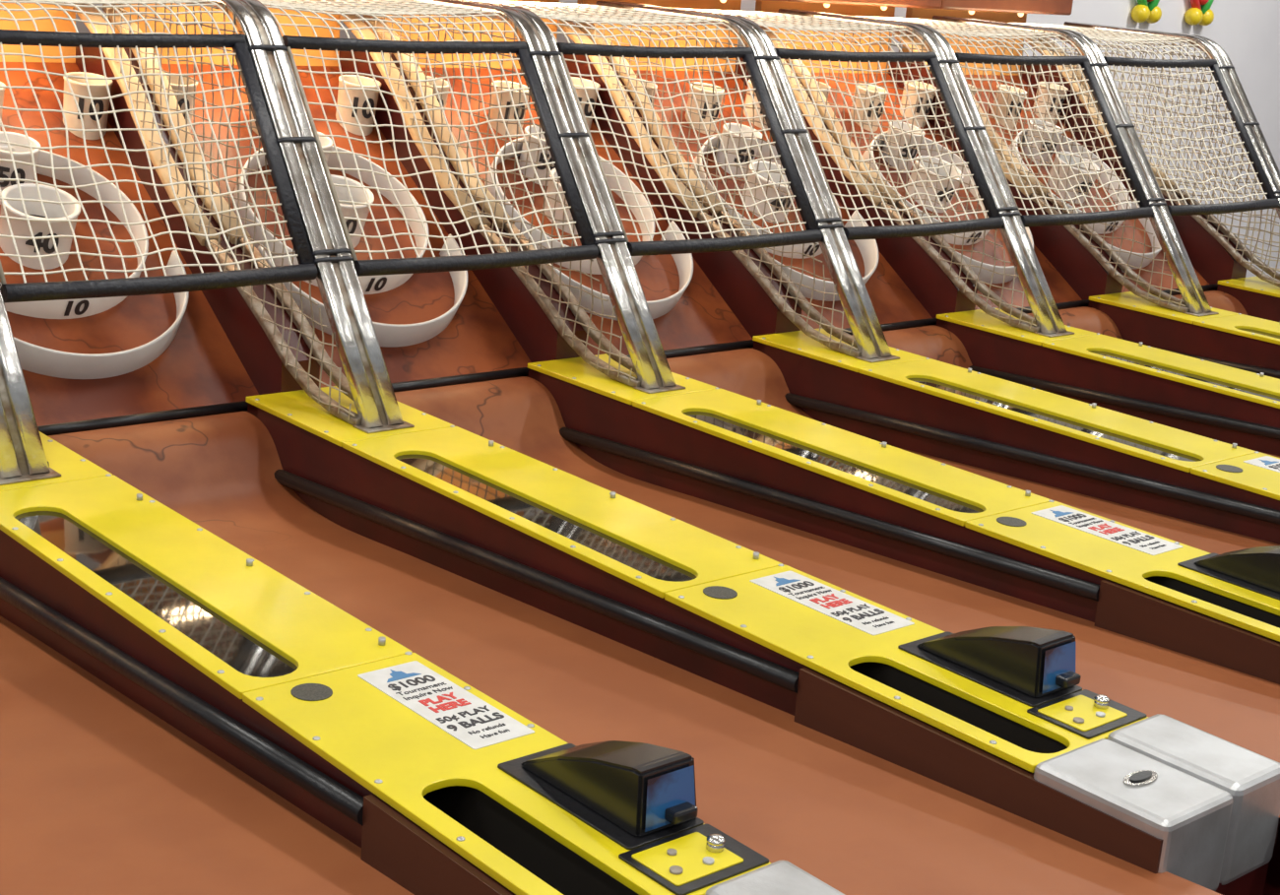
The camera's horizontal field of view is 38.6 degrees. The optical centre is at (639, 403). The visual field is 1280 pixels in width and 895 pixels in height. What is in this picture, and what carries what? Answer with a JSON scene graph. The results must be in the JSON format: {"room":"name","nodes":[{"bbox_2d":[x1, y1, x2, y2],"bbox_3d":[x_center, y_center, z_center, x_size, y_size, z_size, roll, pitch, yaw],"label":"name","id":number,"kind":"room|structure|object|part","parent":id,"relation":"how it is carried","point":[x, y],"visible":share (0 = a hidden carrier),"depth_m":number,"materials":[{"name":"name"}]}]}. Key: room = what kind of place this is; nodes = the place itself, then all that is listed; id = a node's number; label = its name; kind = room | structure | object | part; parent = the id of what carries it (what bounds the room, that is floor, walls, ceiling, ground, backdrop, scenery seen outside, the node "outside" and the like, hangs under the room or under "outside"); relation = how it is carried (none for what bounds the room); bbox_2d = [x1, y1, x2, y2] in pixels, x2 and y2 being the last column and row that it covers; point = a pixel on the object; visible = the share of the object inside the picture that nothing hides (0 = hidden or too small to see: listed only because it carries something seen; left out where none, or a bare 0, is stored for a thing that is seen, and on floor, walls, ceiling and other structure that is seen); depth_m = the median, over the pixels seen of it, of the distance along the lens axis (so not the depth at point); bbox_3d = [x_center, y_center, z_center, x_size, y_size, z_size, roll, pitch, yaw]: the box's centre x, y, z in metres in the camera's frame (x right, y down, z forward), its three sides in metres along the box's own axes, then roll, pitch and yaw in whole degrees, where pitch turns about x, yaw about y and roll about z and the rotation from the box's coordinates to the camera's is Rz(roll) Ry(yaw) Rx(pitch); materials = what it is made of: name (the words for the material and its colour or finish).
{"room":"amusement arcade","nodes":[
{"label":"amusement arcade","id":0,"kind":"room"},
{"bbox_2d":[75,0,1279,277],"bbox_3d":[-0.920,-1.530,5.952,16.000,3.400,0.100,-8,19,-41],"label":"wall","id":1,"kind":"structure","parent":0,"point":[1248,31],"depth_m":9.38,"materials":[{"name":"white paint"}]},
{"bbox_2d":[1131,0,1161,23],"bbox_3d":[2.437,-1.938,8.769,0.277,0.227,0.090,-8,19,-41],"label":"toy rattle","id":2,"kind":"object","parent":1,"relation":"attached to","point":[1150,13],"visible":1,"depth_m":8.74,"materials":[{"name":"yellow plastic"}]},
{"bbox_2d":[1184,0,1214,25],"bbox_3d":[2.783,-1.988,9.068,0.277,0.227,0.090,-8,19,-41],"label":"toy rattle","id":3,"kind":"object","parent":1,"relation":"attached to","point":[1195,15],"visible":1,"depth_m":9.04,"materials":[{"name":"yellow plastic"}]},
{"bbox_3d":[1.866,1.190,3.192,16.000,0.050,9.200,-8,19,-41],"label":"floor","id":4,"kind":"structure","parent":0,"visible":0},
{"bbox_2d":[0,615,414,894],"bbox_3d":[-1.227,0.024,2.754,0.955,1.946,3.811,-8,19,-41],"label":"alley","id":5,"kind":"object","parent":4,"relation":"on","point":[100,795],"visible":1,"depth_m":2.47,"materials":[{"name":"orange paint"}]},
{"bbox_2d":[0,0,1221,894],"bbox_3d":[-0.626,-0.062,3.275,0.955,1.946,3.811,-8,19,-41],"label":"alley","id":6,"kind":"object","parent":4,"relation":"on","point":[468,736],"visible":0.99,"depth_m":2.95,"materials":[{"name":"yellow paint"}]},
{"bbox_3d":[-1.781,-0.414,4.675,0.700,1.750,0.030,-8,19,-41],"label":"panel","id":7,"kind":"part","parent":6,"relation":"part of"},
{"bbox_3d":[-1.246,0.109,3.536,0.292,0.012,0.402,-8,19,-41],"label":"yellow panel","id":8,"kind":"part","parent":6,"relation":"part of","materials":[{"name":"paint"}]},
{"bbox_3d":[-1.142,0.349,4.065,0.700,0.678,0.105,-8,19,-41],"label":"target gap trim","id":9,"kind":"part","parent":6,"relation":"part of","materials":[{"name":"black rubber"}]},
{"bbox_3d":[-0.782,0.276,3.029,0.292,0.012,1.006,-8,19,-41],"label":"yellow panel","id":10,"kind":"part","parent":6,"relation":"part of","materials":[{"name":"paint"}]},
{"bbox_2d":[290,683,332,701],"bbox_3d":[-0.465,0.409,2.590,0.058,0.003,0.060,-8,19,-41],"label":"grille","id":11,"kind":"object","parent":6,"relation":"attached to","point":[298,691],"depth_m":2.59,"materials":[{"name":"grey metal"}]},
{"bbox_3d":[-0.688,0.659,2.985,0.278,0.688,2.185,-8,19,-41],"label":"rail","id":12,"kind":"part","parent":6,"relation":"part of","materials":[{"name":"red paint"}]},
{"bbox_3d":[-0.198,0.488,2.390,0.292,0.012,0.771,-8,19,-41],"label":"yellow panel","id":13,"kind":"part","parent":6,"relation":"part of","materials":[{"name":"paint"}]},
{"bbox_2d":[497,740,703,850],"bbox_3d":[-0.048,0.463,2.339,0.128,0.086,0.277,-8,19,-41],"label":"hood","id":14,"kind":"object","parent":6,"relation":"attached to","point":[626,796],"depth_m":2.28,"materials":[{"name":"black plastic"}]},
{"bbox_3d":[0.066,0.539,2.203,0.149,0.024,0.112,-8,19,-41],"label":"coin plate","id":15,"kind":"part","parent":6,"relation":"part of","materials":[{"name":"yellow metal"}]},
{"bbox_2d":[72,0,1279,894],"bbox_3d":[-0.025,-0.149,3.796,0.955,1.946,3.811,-8,19,-41],"label":"alley","id":16,"kind":"object","parent":4,"relation":"on","point":[396,400],"visible":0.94,"depth_m":3.66,"materials":[{"name":"yellow paint"}]},
{"bbox_3d":[-0.990,-0.499,4.362,0.132,0.791,1.386,-8,19,-41],"label":"divider trim","id":17,"kind":"part","parent":16,"relation":"part of","materials":[{"name":"metal"}]},
{"bbox_3d":[-1.181,-0.501,5.196,0.700,1.750,0.030,-8,19,-41],"label":"panel","id":18,"kind":"part","parent":16,"relation":"part of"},
{"bbox_3d":[-0.645,0.022,4.057,0.292,0.012,0.402,-8,19,-41],"label":"yellow panel","id":19,"kind":"part","parent":16,"relation":"part of","materials":[{"name":"paint"}]},
{"bbox_3d":[-0.541,0.262,4.585,0.700,0.678,0.105,-8,19,-41],"label":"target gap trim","id":20,"kind":"part","parent":16,"relation":"part of","materials":[{"name":"black rubber"}]},
{"bbox_3d":[-0.182,0.189,3.550,0.292,0.012,1.006,-8,19,-41],"label":"yellow panel","id":21,"kind":"part","parent":16,"relation":"part of","materials":[{"name":"paint"}]},
{"bbox_3d":[-0.087,0.572,3.506,0.278,0.688,2.185,-8,19,-41],"label":"rail","id":22,"kind":"part","parent":16,"relation":"part of","materials":[{"name":"red paint"}]},
{"bbox_2d":[703,585,737,599],"bbox_3d":[0.136,0.322,3.111,0.058,0.003,0.060,-8,19,-41],"label":"grille","id":23,"kind":"object","parent":16,"relation":"attached to","point":[709,592],"depth_m":3.11,"materials":[{"name":"grey metal"}]},
{"bbox_3d":[0.403,0.401,2.911,0.292,0.012,0.771,-8,19,-41],"label":"yellow panel","id":24,"kind":"part","parent":16,"relation":"part of","materials":[{"name":"paint"}]},
{"bbox_2d":[897,626,1082,706],"bbox_3d":[0.553,0.376,2.860,0.128,0.086,0.277,-8,19,-41],"label":"hood","id":25,"kind":"object","parent":16,"relation":"attached to","point":[1017,666],"depth_m":2.80,"materials":[{"name":"black plastic"}]},
{"bbox_3d":[0.667,0.452,2.724,0.149,0.024,0.112,-8,19,-41],"label":"coin plate","id":26,"kind":"part","parent":16,"relation":"part of","materials":[{"name":"yellow metal"}]},
{"bbox_2d":[338,0,1279,684],"bbox_3d":[0.576,-0.236,4.316,0.955,1.946,3.811,-8,19,-41],"label":"alley","id":27,"kind":"object","parent":4,"relation":"on","point":[647,368],"visible":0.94,"depth_m":4.51,"materials":[{"name":"yellow paint"}]},
{"bbox_3d":[-0.580,-0.588,5.716,0.700,1.750,0.030,-8,19,-41],"label":"panel","id":28,"kind":"part","parent":27,"relation":"part of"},
{"bbox_3d":[-0.389,-0.586,4.883,0.132,0.791,1.386,-8,19,-41],"label":"divider trim","id":29,"kind":"part","parent":27,"relation":"part of","materials":[{"name":"metal"}]},
{"bbox_3d":[-0.044,-0.065,4.578,0.292,0.012,0.402,-8,19,-41],"label":"yellow panel","id":30,"kind":"part","parent":27,"relation":"part of","materials":[{"name":"paint"}]},
{"bbox_3d":[0.060,0.175,5.106,0.700,0.678,0.105,-8,19,-41],"label":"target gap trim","id":31,"kind":"part","parent":27,"relation":"part of","materials":[{"name":"black rubber"}]},
{"bbox_3d":[0.419,0.102,4.071,0.292,0.012,1.006,-8,19,-41],"label":"yellow panel","id":32,"kind":"part","parent":27,"relation":"part of","materials":[{"name":"paint"}]},
{"bbox_3d":[0.513,0.485,4.027,0.278,0.688,2.185,-8,19,-41],"label":"rail","id":33,"kind":"part","parent":27,"relation":"part of","materials":[{"name":"yellow paint"}]},
{"bbox_2d":[996,516,1026,526],"bbox_3d":[0.737,0.235,3.632,0.058,0.003,0.060,-8,19,-41],"label":"grille","id":34,"kind":"object","parent":27,"relation":"attached to","point":[1000,521],"depth_m":3.63,"materials":[{"name":"grey metal"}]},
{"bbox_3d":[1.004,0.314,3.432,0.292,0.012,0.771,-8,19,-41],"label":"yellow panel","id":35,"kind":"part","parent":27,"relation":"part of","materials":[{"name":"paint"}]},
{"bbox_2d":[1177,545,1279,600],"bbox_3d":[1.154,0.289,3.381,0.128,0.086,0.277,-8,19,-41],"label":"hood","id":36,"kind":"object","parent":27,"relation":"attached to","point":[1255,571],"depth_m":3.37,"materials":[{"name":"black plastic"}]},
{"bbox_2d":[557,0,1279,544],"bbox_3d":[1.177,-0.323,4.838,0.955,1.946,3.811,-8,19,-41],"label":"alley","id":37,"kind":"object","parent":4,"relation":"on","point":[853,347],"visible":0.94,"depth_m":5.15,"materials":[{"name":"yellow paint"}]},
{"bbox_3d":[0.021,-0.675,6.237,0.700,1.750,0.030,-8,19,-41],"label":"panel","id":38,"kind":"part","parent":37,"relation":"part of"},
{"bbox_3d":[0.211,-0.673,5.404,0.132,0.791,1.386,-8,19,-41],"label":"divider trim","id":39,"kind":"part","parent":37,"relation":"part of","materials":[{"name":"metal"}]},
{"bbox_3d":[0.557,-0.152,5.099,0.292,0.012,0.402,-8,19,-41],"label":"yellow panel","id":40,"kind":"part","parent":37,"relation":"part of","materials":[{"name":"paint"}]},
{"bbox_3d":[0.661,0.089,5.627,0.700,0.678,0.105,-8,19,-41],"label":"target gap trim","id":41,"kind":"part","parent":37,"relation":"part of","materials":[{"name":"black rubber"}]},
{"bbox_3d":[1.114,0.398,4.548,0.278,0.688,2.185,-8,19,-41],"label":"rail","id":42,"kind":"part","parent":37,"relation":"part of","materials":[{"name":"red paint"}]},
{"bbox_3d":[1.020,0.016,4.592,0.292,0.012,1.006,-8,19,-41],"label":"yellow panel","id":43,"kind":"part","parent":37,"relation":"part of","materials":[{"name":"paint"}]},
{"bbox_2d":[1216,464,1243,472],"bbox_3d":[1.338,0.148,4.152,0.058,0.003,0.060,-8,19,-41],"label":"grille","id":44,"kind":"object","parent":37,"relation":"attached to","point":[1219,468],"depth_m":4.15,"materials":[{"name":"grey metal"}]},
{"bbox_3d":[1.605,0.227,3.953,0.292,0.012,0.771,-8,19,-41],"label":"yellow panel","id":45,"kind":"part","parent":37,"relation":"part of","materials":[{"name":"paint"}]},
{"bbox_2d":[734,0,1279,455],"bbox_3d":[1.778,-0.410,5.358,0.955,1.946,3.811,-8,19,-41],"label":"alley","id":46,"kind":"object","parent":4,"relation":"on","point":[1016,319],"visible":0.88,"depth_m":5.76,"materials":[{"name":"yellow paint"}]},
{"bbox_3d":[0.622,-0.762,6.758,0.700,1.750,0.030,-8,19,-41],"label":"panel","id":47,"kind":"part","parent":46,"relation":"part of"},
{"bbox_3d":[0.812,-0.760,5.925,0.132,0.791,1.386,-8,19,-41],"label":"divider trim","id":48,"kind":"part","parent":46,"relation":"part of","materials":[{"name":"metal"}]},
{"bbox_3d":[1.157,-0.239,5.620,0.292,0.012,0.402,-8,19,-41],"label":"yellow panel","id":49,"kind":"part","parent":46,"relation":"part of","materials":[{"name":"paint"}]},
{"bbox_3d":[1.261,0.002,6.148,0.700,0.678,0.105,-8,19,-41],"label":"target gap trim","id":50,"kind":"part","parent":46,"relation":"part of","materials":[{"name":"black metal"}]},
{"bbox_3d":[1.715,0.311,5.069,0.278,0.688,2.185,-8,19,-41],"label":"rail","id":51,"kind":"part","parent":46,"relation":"part of","materials":[{"name":"red paint"}]},
{"bbox_3d":[1.621,-0.071,5.113,0.292,0.012,1.006,-8,19,-41],"label":"yellow panel","id":52,"kind":"part","parent":46,"relation":"part of","materials":[{"name":"paint"}]},
{"bbox_2d":[888,0,1279,379],"bbox_3d":[2.379,-0.497,5.879,0.955,1.946,3.811,-8,19,-41],"label":"alley","id":53,"kind":"object","parent":4,"relation":"on","point":[1139,273],"visible":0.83,"depth_m":6.35,"materials":[{"name":"yellow paint"}]},
{"bbox_3d":[1.223,-0.849,7.279,0.700,1.750,0.030,-8,19,-41],"label":"panel","id":54,"kind":"part","parent":53,"relation":"part of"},
{"bbox_3d":[1.413,-0.847,6.446,0.132,0.791,1.386,-8,19,-41],"label":"divider trim","id":55,"kind":"part","parent":53,"relation":"part of","materials":[{"name":"metal"}]},
{"bbox_3d":[1.758,-0.326,6.141,0.292,0.012,0.402,-8,19,-41],"label":"yellow panel","id":56,"kind":"part","parent":53,"relation":"part of","materials":[{"name":"paint"}]},
{"bbox_3d":[2.316,0.225,5.589,0.278,0.688,2.185,-8,19,-41],"label":"rail","id":57,"kind":"part","parent":53,"relation":"part of","materials":[{"name":"red paint"}]},
{"bbox_3d":[1.862,-0.085,6.669,0.700,0.678,0.105,-8,19,-41],"label":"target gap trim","id":58,"kind":"part","parent":53,"relation":"part of","materials":[{"name":"metal"}]},
{"bbox_3d":[2.222,-0.158,5.634,0.292,0.012,1.006,-8,19,-41],"label":"yellow panel","id":59,"kind":"part","parent":53,"relation":"part of","materials":[{"name":"paint"}]},
{"bbox_2d":[1020,21,1279,322],"bbox_3d":[2.660,-0.389,6.319,0.331,1.561,3.510,-8,19,-41],"label":"divider","id":60,"kind":"object","parent":4,"relation":"on","point":[1213,250],"visible":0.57,"depth_m":6.82,"materials":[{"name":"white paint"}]},
{"bbox_3d":[2.917,0.138,6.110,0.278,0.688,2.185,-8,19,-41],"label":"rail","id":61,"kind":"part","parent":60,"relation":"part of","materials":[{"name":"red paint"}]},
{"bbox_3d":[2.359,-0.413,6.662,0.292,0.012,0.402,-8,19,-41],"label":"yellow panel","id":62,"kind":"part","parent":60,"relation":"part of","materials":[{"name":"paint"}]}
]}

